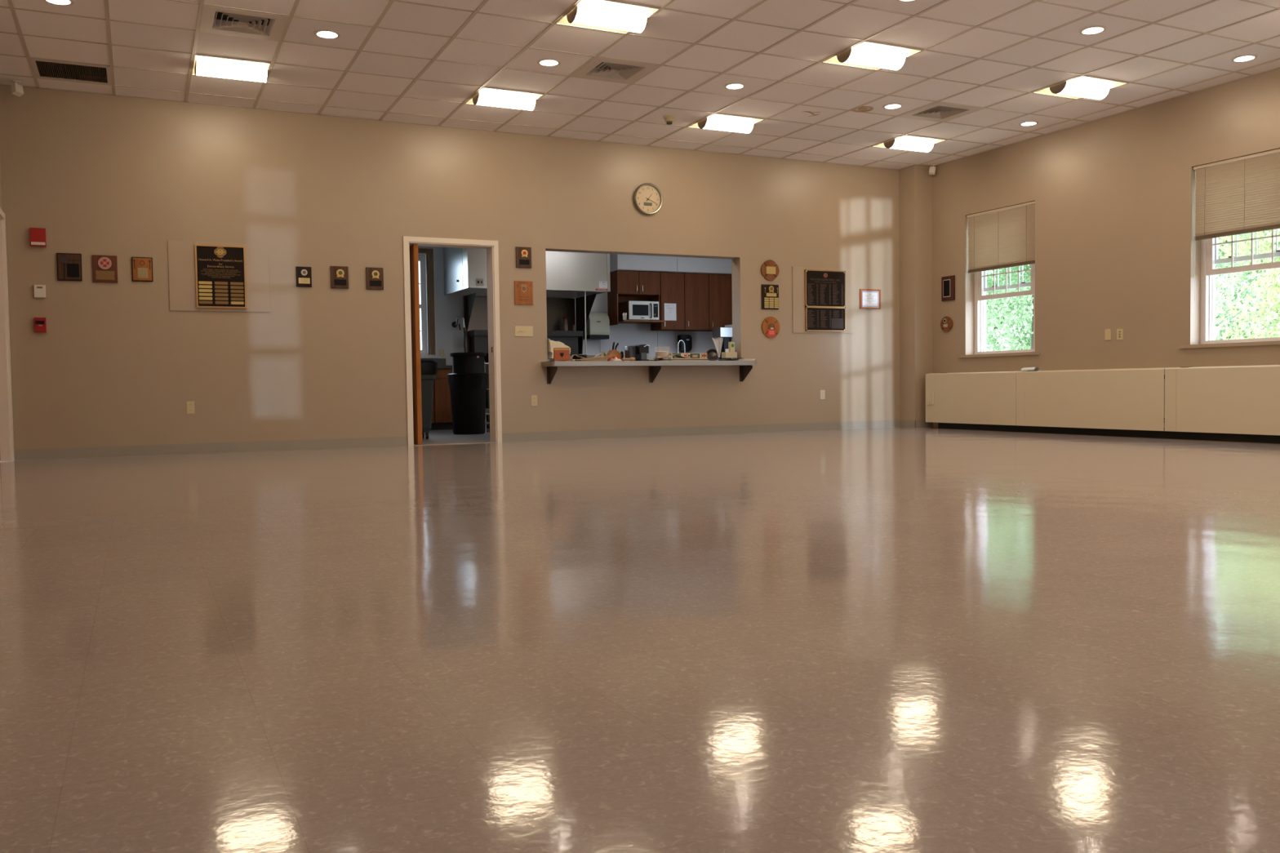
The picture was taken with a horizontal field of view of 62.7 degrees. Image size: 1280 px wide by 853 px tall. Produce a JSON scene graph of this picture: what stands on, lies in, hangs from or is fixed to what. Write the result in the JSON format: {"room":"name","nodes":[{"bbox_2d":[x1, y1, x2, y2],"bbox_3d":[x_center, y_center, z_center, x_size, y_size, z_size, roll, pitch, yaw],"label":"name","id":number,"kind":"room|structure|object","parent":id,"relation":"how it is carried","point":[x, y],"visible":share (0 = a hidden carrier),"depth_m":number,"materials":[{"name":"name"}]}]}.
{"room":"event hall","nodes":[
{"label":"event hall","id":0,"kind":"room"},
{"bbox_2d":[0,159,10,452],"bbox_3d":[-2.603,-1.297,2.703,0.200,3.652,14.700,-2,2,-25],"label":"wall","id":1,"kind":"structure","parent":0,"point":[1,202],"depth_m":9.31,"materials":[{"name":"beige paint"}]},
{"bbox_2d":[0,207,14,462],"bbox_3d":[-5.486,-0.772,8.826,0.212,2.205,1.178,-2,2,-25],"label":"door frame","id":2,"kind":"structure","parent":1,"relation":"in","point":[6,436],"depth_m":9.31,"materials":[{"name":"beige paint"}]},
{"bbox_2d":[0,60,899,449],"bbox_3d":[-0.993,-1.673,11.720,10.884,3.652,0.200,-2,2,-25],"label":"wall","id":3,"kind":"structure","parent":0,"point":[124,177],"depth_m":10.69,"materials":[{"name":"beige paint"}]},
{"bbox_2d":[10,80,23,96],"bbox_3d":[-5.480,-2.972,9.224,0.106,0.133,0.090,0,2,24],"label":"sensor","id":4,"kind":"object","parent":3,"relation":"attached to","point":[17,90],"visible":1,"depth_m":9.20,"materials":[{"name":"beige plastic"}]},
{"bbox_2d":[29,227,46,246],"bbox_3d":[-5.423,-1.706,9.459,0.125,0.162,0.058,-2,2,-25],"label":"fire alarm","id":5,"kind":"object","parent":3,"relation":"attached to","point":[37,235],"visible":1,"depth_m":9.44,"materials":[{"name":"red"}]},
{"bbox_2d":[33,284,45,297],"bbox_3d":[-5.425,-1.223,9.490,0.092,0.114,0.030,-2,2,-25],"label":"thermostat","id":6,"kind":"object","parent":3,"relation":"attached to","point":[39,290],"visible":1,"depth_m":9.48,"materials":[{"name":"beige plastic"}]},
{"bbox_2d":[34,317,46,332],"bbox_3d":[-5.421,-0.919,9.489,0.094,0.132,0.052,-2,2,-25],"label":"station","id":7,"kind":"object","parent":3,"relation":"attached to","point":[40,323],"visible":1,"depth_m":9.48,"materials":[{"name":"red"}]},
{"bbox_2d":[56,253,82,280],"bbox_3d":[-5.210,-1.457,9.584,0.200,0.250,0.031,-2,2,-25],"label":"plaque","id":8,"kind":"object","parent":3,"relation":"attached to","point":[68,264],"visible":1,"depth_m":9.57,"materials":[{"name":"brown wood"}]},
{"bbox_2d":[92,254,117,282],"bbox_3d":[-4.948,-1.459,9.710,0.205,0.250,0.030,-2,2,-25],"label":"plaque","id":9,"kind":"object","parent":3,"relation":"attached to","point":[104,268],"visible":1,"depth_m":9.70,"materials":[{"name":"brown wood"}]},
{"bbox_2d":[131,257,153,281],"bbox_3d":[-4.668,-1.475,9.845,0.178,0.226,0.026,-2,2,-25],"label":"plaque","id":10,"kind":"object","parent":3,"relation":"attached to","point":[141,267],"visible":1,"depth_m":9.84,"materials":[{"name":"brown wood"}]},
{"bbox_2d":[186,401,195,413],"bbox_3d":[-4.310,-0.182,10.068,0.070,0.118,0.009,-2,2,-25],"label":"wall outlet","id":11,"kind":"object","parent":3,"relation":"attached to","point":[190,405],"visible":1,"depth_m":10.06,"materials":[{"name":"beige plastic"}]},
{"bbox_2d":[167,240,270,311],"bbox_3d":[-4.058,-1.446,10.145,0.907,0.664,0.012,-2,2,-25],"label":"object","id":12,"kind":"object","parent":3,"relation":"attached to","point":[181,254],"visible":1,"depth_m":10.05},
{"bbox_2d":[194,244,247,308],"bbox_3d":[-4.044,-1.446,10.132,0.454,0.605,0.024,-2,2,-25],"label":"plaque","id":13,"kind":"object","parent":12,"relation":"attached to","point":[220,277],"visible":1,"depth_m":10.13,"materials":[{"name":"black metal"}]},
{"bbox_2d":[295,266,311,287],"bbox_3d":[-3.354,-1.494,10.473,0.148,0.200,0.026,-2,2,-25],"label":"plaque","id":14,"kind":"object","parent":3,"relation":"attached to","point":[304,274],"visible":1,"depth_m":10.46,"materials":[{"name":"wood"}]},
{"bbox_2d":[330,266,348,288],"bbox_3d":[-3.040,-1.509,10.621,0.175,0.224,0.028,-2,2,-25],"label":"plaque","id":15,"kind":"object","parent":3,"relation":"attached to","point":[339,274],"visible":1,"depth_m":10.61,"materials":[{"name":"brown wood"}]},
{"bbox_2d":[365,266,383,289],"bbox_3d":[-2.722,-1.520,10.772,0.175,0.224,0.028,-2,2,-25],"label":"plaque","id":16,"kind":"object","parent":3,"relation":"attached to","point":[374,276],"visible":1,"depth_m":10.76,"materials":[{"name":"brown wood"}]},
{"bbox_2d":[403,235,502,445],"bbox_3d":[-2.180,-0.914,11.572,1.024,2.180,0.948,-2,2,-25],"label":"door frame","id":17,"kind":"structure","parent":3,"relation":"in","point":[411,258],"depth_m":11.13,"materials":[{"name":"beige paint"}]},
{"bbox_2d":[13,419,900,461],"bbox_3d":[-1.120,0.111,11.598,10.045,0.100,0.014,-2,2,-25],"label":"baseboard","id":18,"kind":"structure","parent":3,"relation":"attached to","point":[315,444],"depth_m":10.81,"materials":[{"name":"beige plastic"}]},
{"bbox_2d":[514,280,533,304],"bbox_3d":[-1.270,-1.461,11.472,0.207,0.256,0.021,-2,2,-25],"label":"plaque","id":19,"kind":"object","parent":3,"relation":"attached to","point":[523,290],"visible":1,"depth_m":11.46,"materials":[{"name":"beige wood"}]},
{"bbox_2d":[515,246,531,268],"bbox_3d":[-1.269,-1.845,11.456,0.175,0.226,0.028,-2,2,-25],"label":"plaque","id":20,"kind":"object","parent":3,"relation":"attached to","point":[523,255],"visible":1,"depth_m":11.44,"materials":[{"name":"brown wood"}]},
{"bbox_2d":[515,325,533,336],"bbox_3d":[-1.271,-1.045,11.486,0.199,0.108,0.018,-2,2,-25],"label":"switch plate","id":21,"kind":"object","parent":3,"relation":"attached to","point":[520,331],"visible":1,"depth_m":11.48,"materials":[{"name":"beige plastic"}]},
{"bbox_2d":[633,182,662,214],"bbox_3d":[0.093,-2.616,12.069,0.360,0.360,0.050,-2,2,-25],"label":"wall clock","id":22,"kind":"object","parent":3,"relation":"attached to","point":[647,197],"visible":1,"depth_m":12.07,"materials":[{"name":"beige"}]},
{"bbox_2d":[541,354,756,383],"bbox_3d":[0.023,-0.681,12.304,2.620,0.338,0.920,-2,2,-25],"label":"shelf","id":23,"kind":"object","parent":3,"relation":"attached to","point":[745,366],"depth_m":11.90,"materials":[{"name":"grey laminate"}]},
{"bbox_2d":[549,347,569,360],"bbox_3d":[-0.897,-0.797,11.715,0.184,0.150,0.144,-2,2,-25],"label":"box","id":24,"kind":"object","parent":23,"relation":"on","point":[559,353],"visible":0.74,"depth_m":11.65,"materials":[{"name":"brown wood"}]},
{"bbox_2d":[546,337,570,359],"bbox_3d":[-0.918,-0.872,11.701,0.254,0.233,0.142,-2,2,-25],"label":"napkins","id":25,"kind":"object","parent":24,"relation":"on","point":[551,344],"visible":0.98,"depth_m":11.63,"materials":[{"name":"beige"}]},
{"bbox_2d":[604,342,621,359],"bbox_3d":[-0.323,-0.874,12.354,0.180,0.237,0.100,-2,2,-25],"label":"knife block","id":26,"kind":"object","parent":23,"relation":"on","point":[612,352],"visible":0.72,"depth_m":12.33,"materials":[{"name":"brown wood"}]},
{"bbox_2d":[624,344,648,360],"bbox_3d":[-0.034,-0.853,12.216,0.212,0.198,0.240,-2,2,-25],"label":"toaster","id":27,"kind":"object","parent":23,"relation":"on","point":[639,352],"visible":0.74,"depth_m":12.17,"materials":[{"name":"black plastic"}]},
{"bbox_2d":[668,352,706,360],"bbox_3d":[0.569,-0.839,12.779,0.507,0.108,0.124,-2,2,-25],"label":"box","id":28,"kind":"object","parent":23,"relation":"on","point":[691,355],"visible":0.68,"depth_m":12.73,"materials":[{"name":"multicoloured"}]},
{"bbox_2d":[653,357,742,359],"bbox_3d":[0.696,-0.805,12.499,1.100,0.020,0.240,-2,2,-25],"label":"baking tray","id":29,"kind":"object","parent":23,"relation":"on","point":[660,358],"visible":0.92,"depth_m":12.40,"materials":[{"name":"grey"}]},
{"bbox_2d":[721,351,737,358],"bbox_3d":[1.084,-0.866,12.727,0.160,0.070,0.100,-2,2,-25],"label":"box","id":30,"kind":"object","parent":29,"relation":"on","point":[724,354],"visible":1,"depth_m":12.69,"materials":[{"name":"beige"}]},
{"bbox_2d":[706,348,719,360],"bbox_3d":[0.891,-0.880,12.931,0.161,0.156,0.131,-2,2,-25],"label":"bowl","id":31,"kind":"object","parent":23,"relation":"on","point":[712,353],"visible":0.87,"depth_m":12.96,"materials":[{"name":"grey"}]},
{"bbox_2d":[761,284,778,309],"bbox_3d":[1.592,-1.585,12.832,0.240,0.300,0.026,-2,2,-25],"label":"plaque","id":32,"kind":"object","parent":3,"relation":"attached to","point":[770,293],"visible":1,"depth_m":12.82,"materials":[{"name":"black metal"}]},
{"bbox_2d":[760,259,779,280],"bbox_3d":[1.588,-1.908,12.821,0.259,0.254,0.023,-2,2,-25],"label":"plaque","id":33,"kind":"object","parent":3,"relation":"attached to","point":[769,268],"visible":1,"depth_m":12.81,"materials":[{"name":"red"}]},
{"bbox_2d":[761,316,779,337],"bbox_3d":[1.602,-1.215,12.848,0.252,0.260,0.027,-2,2,-25],"label":"plaque","id":34,"kind":"object","parent":3,"relation":"attached to","point":[769,327],"visible":1,"depth_m":12.84,"materials":[{"name":"brown"}]},
{"bbox_2d":[791,266,853,333],"bbox_3d":[2.303,-1.582,13.179,0.920,0.818,0.012,-2,2,-25],"label":"board","id":35,"kind":"object","parent":3,"relation":"attached to","point":[797,273],"visible":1,"depth_m":13.05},
{"bbox_2d":[804,269,845,331],"bbox_3d":[2.328,-1.577,13.171,0.608,0.760,0.024,-2,2,-25],"label":"plaque","id":36,"kind":"object","parent":35,"relation":"attached to","point":[824,290],"visible":1,"depth_m":13.16,"materials":[{"name":"black metal"}]},
{"bbox_2d":[859,288,880,309],"bbox_3d":[2.958,-1.637,13.486,0.322,0.252,0.020,-2,2,-25],"label":"framed certificate","id":37,"kind":"object","parent":3,"relation":"attached to","point":[869,299],"visible":1,"depth_m":13.48,"materials":[{"name":"white paper"}]},
{"bbox_2d":[864,293,876,305],"bbox_3d":[2.957,-1.631,13.485,0.198,0.142,0.001,-2,2,-25],"label":"print","id":38,"kind":"object","parent":37,"relation":"attached to","point":[869,299],"depth_m":13.49,"materials":[{"name":"grey"}]},
{"bbox_2d":[898,164,933,420],"bbox_3d":[3.581,-1.664,13.627,0.288,3.354,0.302,-2,2,-25],"label":"pillar","id":39,"kind":"structure","parent":3,"relation":"attached to","point":[915,182],"depth_m":13.51,"materials":[{"name":"beige paint"}]},
{"bbox_2d":[899,419,933,428],"bbox_3d":[3.602,-0.038,13.679,0.302,0.100,0.310,-2,2,-25],"label":"baseboard","id":40,"kind":"structure","parent":39,"relation":"attached to","point":[903,423],"depth_m":13.57,"materials":[{"name":"beige plastic"}]},
{"bbox_2d":[408,245,718,426],"bbox_3d":[-1.520,-1.701,16.457,7.758,3.352,0.200,-2,2,-25],"label":"wall","id":41,"kind":"structure","parent":0,"point":[450,339],"depth_m":16.59,"materials":[{"name":"white paint"}]},
{"bbox_2d":[417,246,440,358],"bbox_3d":[-3.517,-1.830,15.443,1.090,1.655,0.220,-2,2,-25],"label":"window","id":42,"kind":"structure","parent":41,"relation":"in","point":[430,258],"depth_m":15.58,"materials":[{"name":"white plastic"}]},
{"bbox_2d":[451,315,466,351],"bbox_3d":[-2.709,-1.382,15.666,0.253,0.552,0.107,1,3,45],"label":"tap","id":43,"kind":"object","parent":41,"relation":"attached to","point":[454,324],"visible":0.98,"depth_m":15.61,"materials":[{"name":"grey metal"}]},
{"bbox_2d":[443,247,610,297],"bbox_3d":[-1.693,-2.470,15.536,2.180,0.995,1.246,-2,2,-25],"label":"range hood","id":44,"kind":"object","parent":41,"relation":"attached to","point":[580,273],"visible":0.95,"depth_m":15.17,"materials":[{"name":"silver metal"}]},
{"bbox_2d":[582,312,609,339],"bbox_3d":[-0.695,-1.492,16.609,0.375,0.618,0.245,-2,2,-25],"label":"dispenser","id":45,"kind":"object","parent":41,"relation":"attached to","point":[597,324],"visible":0.83,"depth_m":16.52,"materials":[{"name":"grey plastic"}]},
{"bbox_2d":[607,270,660,297],"bbox_3d":[-0.092,-2.281,16.783,0.760,0.365,0.405,-2,2,-25],"label":"upper cabinet","id":46,"kind":"object","parent":41,"relation":"attached to","point":[623,283],"visible":0.98,"depth_m":16.62,"materials":[{"name":"brown wood"}]},
{"bbox_2d":[607,293,666,325],"bbox_3d":[-0.051,-1.857,16.727,0.760,0.477,0.566,-2,2,-25],"label":"microwave niche","id":47,"kind":"object","parent":41,"relation":"attached to","point":[613,300],"visible":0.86,"depth_m":16.73,"materials":[{"name":"brown wood"}]},
{"bbox_2d":[617,301,658,320],"bbox_3d":[-0.018,-1.828,16.705,0.524,0.300,0.458,-2,2,-25],"label":"microwave","id":48,"kind":"object","parent":47,"relation":"on","point":[635,310],"visible":0.87,"depth_m":16.54,"materials":[{"name":"silver metal"}]},
{"bbox_2d":[600,257,731,356],"bbox_3d":[0.616,-2.032,17.127,2.608,2.100,0.412,-2,2,-25],"label":"trim","id":49,"kind":"structure","parent":41,"relation":"attached to","point":[677,257],"depth_m":16.85,"materials":[{"name":"wood"}]},
{"bbox_2d":[650,271,684,331],"bbox_3d":[0.452,-2.023,17.051,0.428,0.917,0.405,-2,2,-25],"label":"upper cabinet","id":50,"kind":"object","parent":41,"relation":"attached to","point":[672,284],"visible":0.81,"depth_m":16.90,"materials":[{"name":"brown wood"}]},
{"bbox_2d":[664,302,676,320],"bbox_3d":[0.488,-1.842,16.875,0.216,0.274,0.002,-2,2,-25],"label":"notice sheet","id":51,"kind":"object","parent":50,"relation":"attached to","point":[670,314],"visible":0.99,"depth_m":16.88,"materials":[{"name":"white paper"}]},
{"bbox_2d":[677,334,692,351],"bbox_3d":[0.742,-1.375,17.368,0.205,0.285,0.122,-2,2,-25],"label":"soap dispenser","id":52,"kind":"object","parent":41,"relation":"attached to","point":[687,339],"visible":0.93,"depth_m":17.32,"materials":[{"name":"black plastic"}]},
{"bbox_2d":[674,273,709,331],"bbox_3d":[0.850,-2.036,17.241,0.448,0.917,0.405,-2,2,-25],"label":"upper cabinet","id":53,"kind":"object","parent":41,"relation":"attached to","point":[695,285],"visible":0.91,"depth_m":17.08,"materials":[{"name":"brown wood"}]},
{"bbox_2d":[701,274,732,331],"bbox_3d":[1.266,-2.050,17.439,0.468,0.917,0.405,-2,2,-25],"label":"upper cabinet","id":54,"kind":"object","parent":41,"relation":"attached to","point":[720,286],"visible":0.62,"depth_m":17.27,"materials":[{"name":"brown wood"}]},
{"bbox_2d":[0,426,1279,852],"bbox_3d":[1.269,0.353,7.101,10.874,0.100,19.200,-2,2,-25],"label":"floor","id":55,"kind":"structure","parent":0,"point":[883,640],"depth_m":2.40,"materials":[{"name":"tile"}]},
{"bbox_2d":[420,360,437,439],"bbox_3d":[-2.704,-0.312,12.411,0.550,0.925,0.480,-2,2,-25],"label":"can","id":56,"kind":"object","parent":55,"relation":"on","point":[428,368],"visible":0.39,"depth_m":12.30,"materials":[{"name":"grey plastic"}]},
{"bbox_2d":[431,394,434,430],"bbox_3d":[-3.362,-0.386,15.141,0.625,0.879,0.660,-2,2,-25],"label":"base cabinet","id":57,"kind":"object","parent":55,"relation":"on","point":[433,410],"visible":0.13,"depth_m":14.98,"materials":[{"name":"brown wood"}]},
{"bbox_2d":[420,358,452,368],"bbox_3d":[-3.142,-0.913,15.208,1.210,0.160,0.698,-2,2,-25],"label":"countertop","id":58,"kind":"structure","parent":57,"relation":"on","point":[441,362],"depth_m":15.58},
{"bbox_2d":[433,368,453,430],"bbox_3d":[-2.872,-0.402,15.374,0.450,0.879,0.660,-2,2,-25],"label":"base cabinet","id":59,"kind":"object","parent":55,"relation":"on","point":[442,392],"visible":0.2,"depth_m":15.04,"materials":[{"name":"brown wood"}]},
{"bbox_2d":[413,441,495,445],"bbox_3d":[-2.011,0.182,11.294,0.920,0.006,0.200,-2,2,-25],"label":"threshold","id":60,"kind":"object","parent":55,"relation":"on","point":[471,442],"depth_m":11.26,"materials":[{"name":"beige plastic"}]},
{"bbox_2d":[447,373,488,434],"bbox_3d":[-2.228,-0.297,13.647,0.524,0.785,0.524,-2,2,-25],"label":"can","id":61,"kind":"object","parent":55,"relation":"on","point":[468,390],"visible":1,"depth_m":13.46,"materials":[{"name":"black plastic"}]},
{"bbox_2d":[449,351,486,373],"bbox_3d":[-2.227,-0.826,13.630,0.470,0.272,0.470,-2,2,-25],"label":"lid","id":62,"kind":"object","parent":61,"relation":"on","point":[466,362],"visible":0.95,"depth_m":13.45,"materials":[{"name":"black plastic"}]},
{"bbox_2d":[463,293,596,424],"bbox_3d":[-1.613,-0.988,15.759,1.808,1.984,0.980,-2,2,-25],"label":"range","id":63,"kind":"object","parent":55,"relation":"on","point":[475,308],"visible":0.23,"depth_m":16.08,"materials":[{"name":"grey metal"}]},
{"bbox_2d":[484,364,489,421],"bbox_3d":[-1.608,-0.516,15.760,1.670,0.800,0.850,-2,2,-25],"label":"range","id":64,"kind":"object","parent":63,"relation":"in","point":[486,366],"depth_m":15.03,"materials":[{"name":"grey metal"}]},
{"bbox_2d":[468,329,582,337],"bbox_3d":[-1.729,-1.419,16.033,1.740,0.082,0.280,-2,2,-25],"label":"shelf","id":65,"kind":"object","parent":63,"relation":"attached to","point":[472,333],"depth_m":16.09,"materials":[{"name":"grey metal"}]},
{"bbox_2d":[584,291,586,355],"bbox_3d":[-0.791,-0.986,15.398,0.060,1.984,0.060,-2,2,-25],"label":"gas pipe","id":66,"kind":"object","parent":55,"relation":"on","point":[584,291],"visible":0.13,"depth_m":15.37,"materials":[{"name":"silver metal"}]},
{"bbox_2d":[925,364,1279,443],"bbox_3d":[5.760,-0.195,9.206,0.246,0.703,9.400,-2,2,-25],"label":"baseboard heater","id":67,"kind":"object","parent":55,"relation":"on","point":[1232,403],"visible":1,"depth_m":10.77,"materials":[{"name":"metal"}]},
{"bbox_3d":[0.530,-0.514,16.995,2.750,0.879,0.660,-2,2,-25],"label":"base cabinet","id":68,"kind":"object","parent":55,"relation":"on","visible":0},
{"bbox_3d":[0.607,-0.986,16.858,2.900,0.070,0.949,-2,2,-25],"label":"countertop","id":69,"kind":"structure","parent":68,"relation":"on","visible":0},
{"bbox_2d":[712,324,732,360],"bbox_3d":[1.345,-1.333,16.873,0.265,0.600,0.260,-2,2,-25],"label":"machine","id":70,"kind":"object","parent":69,"relation":"on","point":[724,335],"visible":0.61,"depth_m":16.81,"materials":[{"name":"grey metal"}]},
{"bbox_2d":[0,0,1279,168],"bbox_3d":[2.184,-3.126,4.778,10.334,0.296,14.976,-2,2,-25],"label":"ceiling","id":71,"kind":"structure","parent":0,"point":[1034,19],"depth_m":8.89,"materials":[{"name":"tile"}]},
{"bbox_2d":[43,0,73,5],"bbox_3d":[-4.074,-3.028,7.345,0.196,0.094,0.196,-2,2,-25],"label":"recessed light","id":72,"kind":"object","parent":71,"relation":"in","point":[61,2],"visible":1,"depth_m":7.41,"materials":[{"name":"beige"}]},
{"bbox_2d":[30,57,111,84],"bbox_3d":[-4.862,-3.065,8.995,0.586,0.058,0.586,-2,2,-25],"label":"ceiling vent","id":73,"kind":"object","parent":71,"relation":"in","point":[59,68],"visible":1,"depth_m":9.01,"materials":[{"name":"black metal"}]},
{"bbox_2d":[191,54,271,83],"bbox_3d":[-3.499,-3.070,8.970,0.598,0.194,0.598,-2,2,-25],"label":"ceiling light","id":74,"kind":"object","parent":71,"relation":"attached to","point":[202,65],"visible":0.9,"depth_m":8.95,"materials":[{"name":"beige"}]},
{"bbox_2d":[199,4,288,40],"bbox_3d":[-2.974,-3.060,7.870,0.586,0.084,0.586,-2,2,-25],"label":"ceiling vent","id":75,"kind":"object","parent":71,"relation":"in","point":[243,23],"visible":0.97,"depth_m":7.91,"materials":[{"name":"beige metal"}]},
{"bbox_2d":[314,29,340,39],"bbox_3d":[-2.424,-3.083,8.132,0.196,0.094,0.196,-2,2,-25],"label":"recessed light","id":76,"kind":"object","parent":71,"relation":"in","point":[323,33],"visible":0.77,"depth_m":8.19,"materials":[{"name":"white"}]},
{"bbox_2d":[464,87,544,111],"bbox_3d":[-1.299,-3.143,10.019,0.598,0.194,0.598,-2,2,-25],"label":"ceiling light","id":77,"kind":"object","parent":71,"relation":"attached to","point":[486,96],"visible":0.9,"depth_m":9.99,"materials":[{"name":"white"}]},
{"bbox_2d":[537,58,560,66],"bbox_3d":[-0.774,-3.137,8.918,0.196,0.094,0.196,-2,2,-25],"label":"recessed light","id":78,"kind":"object","parent":71,"relation":"in","point":[544,62],"visible":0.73,"depth_m":8.97,"materials":[{"name":"white"}]},
{"bbox_2d":[555,0,660,34],"bbox_3d":[-0.248,-3.071,7.820,0.598,0.194,0.598,-2,2,-25],"label":"ceiling light","id":79,"kind":"object","parent":71,"relation":"attached to","point":[607,15],"visible":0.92,"depth_m":7.81,"materials":[{"name":"white plastic"}]},
{"bbox_2d":[570,57,659,84],"bbox_3d":[-0.224,-3.150,9.181,0.586,0.084,0.586,-2,2,-25],"label":"ceiling vent","id":80,"kind":"object","parent":71,"relation":"in","point":[615,70],"visible":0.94,"depth_m":9.20,"materials":[{"name":"beige"}]},
{"bbox_2d":[0,0,1279,169],"bbox_3d":[2.084,-2.982,4.999,10.334,0.006,14.500,-2,2,-25],"label":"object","id":81,"kind":"structure","parent":71,"relation":"attached to","point":[202,3],"depth_m":9.12,"materials":[{"name":"beige paint"}]},
{"bbox_2d":[687,113,764,133],"bbox_3d":[0.901,-3.215,11.068,0.598,0.194,0.598,-2,2,-25],"label":"ceiling light","id":82,"kind":"object","parent":71,"relation":"attached to","point":[717,122],"visible":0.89,"depth_m":11.04,"materials":[{"name":"white"}]},
{"bbox_2d":[724,82,745,89],"bbox_3d":[0.876,-3.191,9.705,0.196,0.094,0.196,-2,2,-25],"label":"recessed light","id":83,"kind":"object","parent":71,"relation":"in","point":[735,86],"visible":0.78,"depth_m":9.76,"materials":[{"name":"white"}]},
{"bbox_2d":[822,40,922,70],"bbox_3d":[1.952,-3.143,8.868,0.598,0.194,0.598,-2,2,-25],"label":"ceiling light","id":84,"kind":"object","parent":71,"relation":"attached to","point":[864,55],"visible":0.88,"depth_m":8.86,"materials":[{"name":"white plastic"}]},
{"bbox_2d":[871,134,946,152],"bbox_3d":[3.102,-3.287,12.116,0.598,0.194,0.598,-2,2,-25],"label":"ceiling light","id":85,"kind":"object","parent":71,"relation":"attached to","point":[911,143],"visible":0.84,"depth_m":12.08,"materials":[{"name":"white"}]},
{"bbox_2d":[898,102,982,121],"bbox_3d":[3.076,-3.258,10.754,0.586,0.084,0.586,-2,2,-25],"label":"ceiling vent","id":86,"kind":"object","parent":71,"relation":"in","point":[939,112],"visible":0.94,"depth_m":10.76,"materials":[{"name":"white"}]},
{"bbox_2d":[1031,75,1128,100],"bbox_3d":[4.152,-3.216,9.917,0.598,0.194,0.598,-2,2,-25],"label":"ceiling light","id":87,"kind":"object","parent":71,"relation":"attached to","point":[1085,86],"visible":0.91,"depth_m":9.90,"materials":[{"name":"white"}]},
{"bbox_2d":[1079,26,1106,35],"bbox_3d":[3.577,-3.174,8.292,0.196,0.094,0.196,-2,2,-25],"label":"recessed light","id":88,"kind":"object","parent":71,"relation":"in","point":[1092,29],"visible":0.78,"depth_m":8.34,"materials":[{"name":"white"}]},
{"bbox_2d":[1231,54,1257,62],"bbox_3d":[5.227,-3.228,9.078,0.196,0.094,0.196,-2,2,-25],"label":"recessed light","id":89,"kind":"object","parent":71,"relation":"in","point":[1244,58],"visible":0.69,"depth_m":9.12,"materials":[{"name":"white"}]},
{"bbox_2d":[609,253,731,275],"bbox_3d":[0.670,-2.790,17.134,2.458,0.588,0.400,-2,2,-25],"label":"wall","id":90,"kind":"structure","parent":0,"point":[617,261],"depth_m":16.82,"materials":[{"name":"white paint"}]},
{"bbox_2d":[932,68,1279,427],"bbox_3d":[6.965,-1.612,7.263,0.340,3.652,14.700,-2,2,-25],"label":"wall","id":91,"kind":"structure","parent":0,"point":[1116,247],"depth_m":11.05,"materials":[{"name":"beige paint"}]},
{"bbox_2d":[940,316,952,332],"bbox_3d":[3.887,-1.299,13.316,0.026,0.197,0.212,-2,2,-25],"label":"plaque","id":92,"kind":"object","parent":91,"relation":"attached to","point":[946,323],"visible":1,"depth_m":13.30,"materials":[{"name":"brown wood"}]},
{"bbox_2d":[941,275,955,301],"bbox_3d":[3.894,-1.746,13.268,0.026,0.308,0.226,-2,2,-25],"label":"plaque","id":93,"kind":"object","parent":91,"relation":"attached to","point":[948,282],"visible":1,"depth_m":13.25,"materials":[{"name":"brown wood"}]},
{"bbox_2d":[958,263,1039,358],"bbox_3d":[4.383,-1.722,12.573,0.315,1.760,1.290,-2,2,-25],"label":"window","id":94,"kind":"structure","parent":91,"relation":"in","point":[980,277],"depth_m":12.84,"materials":[{"name":"white plastic"}]},
{"bbox_2d":[966,200,1035,273],"bbox_3d":[4.297,-1.942,12.509,0.042,1.308,1.100,-2,2,-25],"label":"window blind","id":95,"kind":"object","parent":91,"relation":"attached to","point":[1002,237],"visible":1,"depth_m":12.48,"materials":[{"name":"beige fabric"}]},
{"bbox_2d":[1178,228,1279,348],"bbox_3d":[5.714,-1.632,9.786,0.315,1.760,1.290,-2,2,-25],"label":"window","id":96,"kind":"structure","parent":91,"relation":"in","point":[1209,247],"depth_m":10.18,"materials":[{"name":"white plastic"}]},
{"bbox_2d":[1193,148,1279,240],"bbox_3d":[5.629,-1.852,9.722,0.042,1.308,1.100,-2,2,-25],"label":"window blind","id":97,"kind":"object","parent":91,"relation":"attached to","point":[1240,195],"visible":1,"depth_m":9.80,"materials":[{"name":"beige fabric"}]},
{"label":"outside","id":98,"kind":"structure","parent":0,"visible":0},
{"bbox_3d":[-2.454,0.537,16.526,130.000,0.100,130.000,-2,2,-25],"label":"ground","id":99,"kind":"structure","parent":98,"visible":0},
{"bbox_2d":[986,265,1031,351],"bbox_3d":[11.230,-4.788,33.421,6.696,10.610,7.804,-3,3,-41],"label":"leafy tree","id":100,"kind":"object","parent":99,"relation":"on","point":[1024,306],"visible":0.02,"depth_m":32.56,"materials":[{"name":"green plant"}]},
{"bbox_2d":[986,264,1033,351],"bbox_3d":[9.785,-3.902,24.854,5.604,8.258,5.832,0,2,22],"label":"leafy tree","id":101,"kind":"object","parent":99,"relation":"on","point":[991,308],"visible":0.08,"depth_m":24.69,"materials":[{"name":"green plant"}]},
{"bbox_2d":[1215,233,1277,340],"bbox_3d":[16.438,-4.616,27.156,6.696,10.610,7.804,-3,3,-41],"label":"leafy tree","id":102,"kind":"object","parent":99,"relation":"on","point":[1220,314],"visible":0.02,"depth_m":27.31,"materials":[{"name":"green plant"}]},
{"bbox_2d":[1215,228,1279,339],"bbox_3d":[10.983,-1.820,16.220,4.287,5.353,4.091,-2,2,-19],"label":"leafy tree","id":103,"kind":"object","parent":99,"relation":"on","point":[1273,294],"visible":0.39,"depth_m":16.91,"materials":[{"name":"green plant"}]},
{"bbox_2d":[1215,230,1279,338],"bbox_3d":[13.860,-3.777,21.051,5.163,7.719,4.683,1,3,40],"label":"leafy tree","id":104,"kind":"object","parent":99,"relation":"on","point":[1244,280],"visible":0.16,"depth_m":21.41,"materials":[{"name":"green plant"}]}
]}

